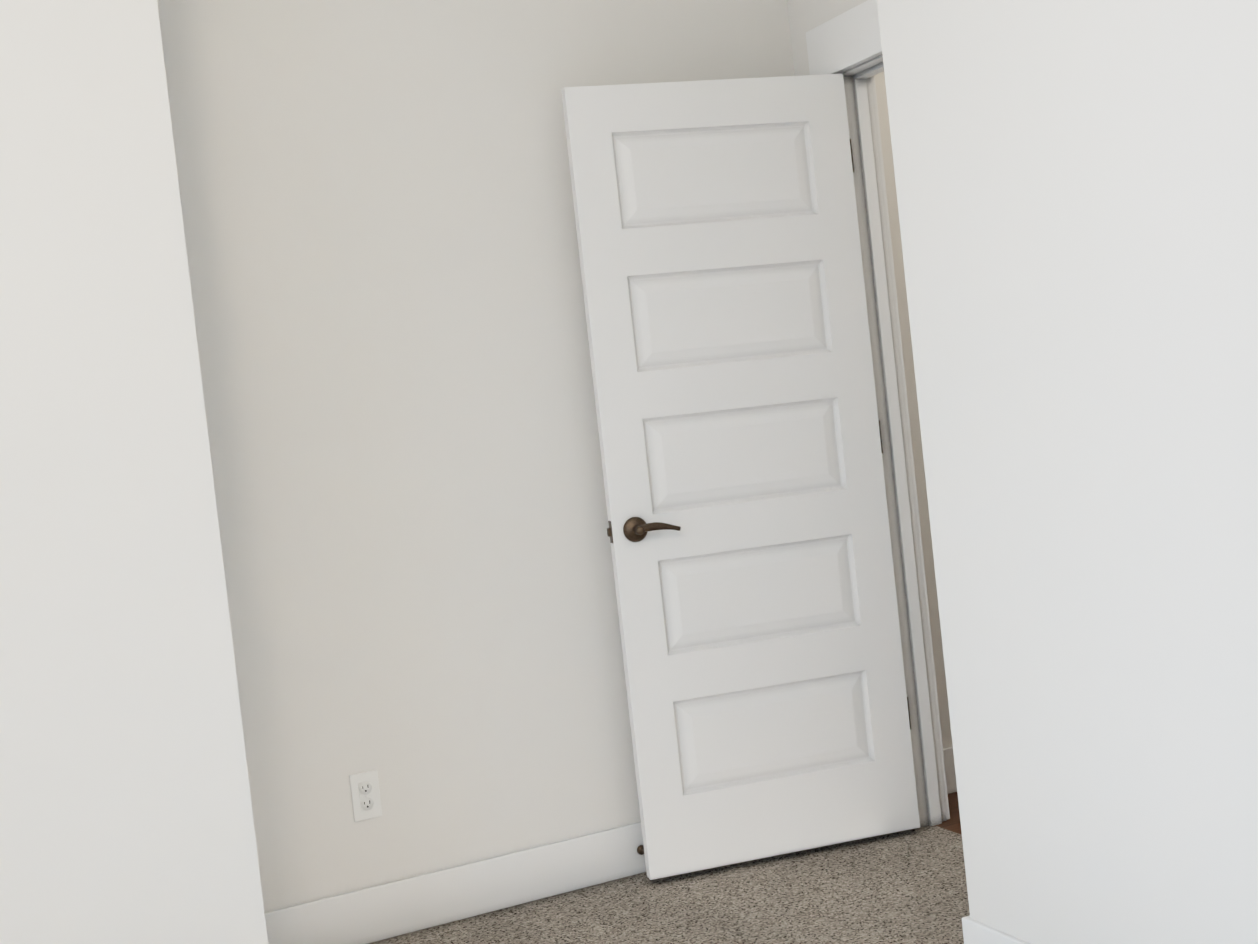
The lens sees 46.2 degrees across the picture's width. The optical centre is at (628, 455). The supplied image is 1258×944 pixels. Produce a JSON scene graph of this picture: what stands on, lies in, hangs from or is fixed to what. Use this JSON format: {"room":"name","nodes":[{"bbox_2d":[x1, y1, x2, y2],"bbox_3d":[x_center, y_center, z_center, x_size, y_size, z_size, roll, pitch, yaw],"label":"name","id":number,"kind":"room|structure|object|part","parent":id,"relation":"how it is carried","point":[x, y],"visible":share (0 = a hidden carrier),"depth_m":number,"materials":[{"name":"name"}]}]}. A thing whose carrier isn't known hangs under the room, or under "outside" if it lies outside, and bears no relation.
{"room":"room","nodes":[
{"label":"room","id":0,"kind":"room"},
{"bbox_2d":[0,0,267,943],"bbox_3d":[-1.158,-0.120,2.816,0.650,2.763,0.100,-7,2,-25],"label":"wall","id":1,"kind":"structure","parent":0,"point":[126,814],"depth_m":2.83,"materials":[{"name":"paint"}]},
{"bbox_2d":[157,0,952,912],"bbox_3d":[-0.321,-0.244,3.822,6.800,2.763,0.100,-7,2,-25],"label":"wall","id":2,"kind":"structure","parent":0,"point":[379,224],"depth_m":3.66,"materials":[{"name":"paint"}]},
{"bbox_2d":[349,770,381,821],"bbox_3d":[-0.641,0.831,3.593,0.070,0.115,0.009,-7,2,-25],"label":"outlet","id":3,"kind":"object","parent":2,"relation":"attached to","point":[365,795],"visible":1,"depth_m":3.59,"materials":[{"name":"white plastic"}]},
{"bbox_2d":[264,822,645,943],"bbox_3d":[-0.123,1.058,3.828,1.805,0.132,0.016,-7,2,-25],"label":"baseboard","id":4,"kind":"structure","parent":2,"relation":"attached to","point":[403,906],"depth_m":3.68,"materials":[{"name":"paint"}]},
{"bbox_2d":[637,845,643,854],"bbox_3d":[0.048,1.042,3.863,0.026,0.026,0.073,-7,2,-25],"label":"spring door stop","id":5,"kind":"object","parent":4,"relation":"attached to","point":[640,849],"visible":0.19,"depth_m":3.89,"materials":[{"name":"brown metal"}]},
{"bbox_2d":[943,746,956,793],"bbox_3d":[1.797,0.820,4.729,2.262,0.132,0.015,-7,2,-25],"label":"baseboard","id":6,"kind":"structure","parent":2,"relation":"attached to","point":[949,763],"depth_m":4.31,"materials":[{"name":"paint"}]},
{"bbox_2d":[368,825,969,943],"bbox_3d":[-0.330,1.268,1.388,4.390,0.080,4.455,-7,2,-25],"label":"floor carpet","id":7,"kind":"object","parent":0,"point":[909,886],"depth_m":3.59,"materials":[{"name":"grey carpet"}]},
{"bbox_2d":[787,0,867,75],"bbox_3d":[0.802,-0.363,3.739,0.100,2.763,1.004,-7,2,-25],"label":"wall","id":8,"kind":"structure","parent":0,"point":[805,16],"depth_m":4.08,"materials":[{"name":"paint"}]},
{"bbox_2d":[561,74,919,879],"bbox_3d":[0.308,0.039,3.867,0.782,2.032,0.145,-7,2,-15],"label":"entry door","id":9,"kind":"structure","parent":8,"relation":"in","point":[731,354],"depth_m":3.85,"materials":[{"name":"paint"}]},
{"bbox_3d":[0.031,0.188,3.792,0.179,0.065,0.145,-7,2,-15],"label":"handle","id":10,"kind":"part","parent":9,"relation":"part of","materials":[{"name":"brown metal"}]},
{"bbox_3d":[0.669,-0.051,3.973,0.014,1.604,0.044,-7,2,-15],"label":"entry door hinges","id":11,"kind":"part","parent":9,"relation":"part of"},
{"bbox_2d":[806,0,949,828],"bbox_3d":[0.874,-0.083,3.659,0.148,2.195,0.980,-7,2,-25],"label":"door frame","id":12,"kind":"structure","parent":8,"relation":"attached to","point":[892,419],"depth_m":4.00,"materials":[{"name":"paint"}]},
{"bbox_2d":[935,792,961,834],"bbox_3d":[2.173,0.910,4.013,2.410,0.080,1.830,-7,2,-25],"label":"floor","id":13,"kind":"structure","parent":0,"point":[953,823],"depth_m":4.08,"materials":[{"name":"brown wood"}]},
{"bbox_2d":[877,0,1257,943],"bbox_3d":[1.281,-0.340,1.489,0.100,2.763,3.225,-7,2,-25],"label":"wall","id":14,"kind":"structure","parent":0,"point":[1077,190],"depth_m":2.51,"materials":[{"name":"paint"}]},
{"bbox_2d":[962,915,1029,943],"bbox_3d":[1.342,0.975,1.573,0.018,0.132,3.108,-7,2,-25],"label":"baseboard","id":15,"kind":"structure","parent":14,"relation":"attached to","point":[974,932],"depth_m":2.92,"materials":[{"name":"paint"}]}
]}

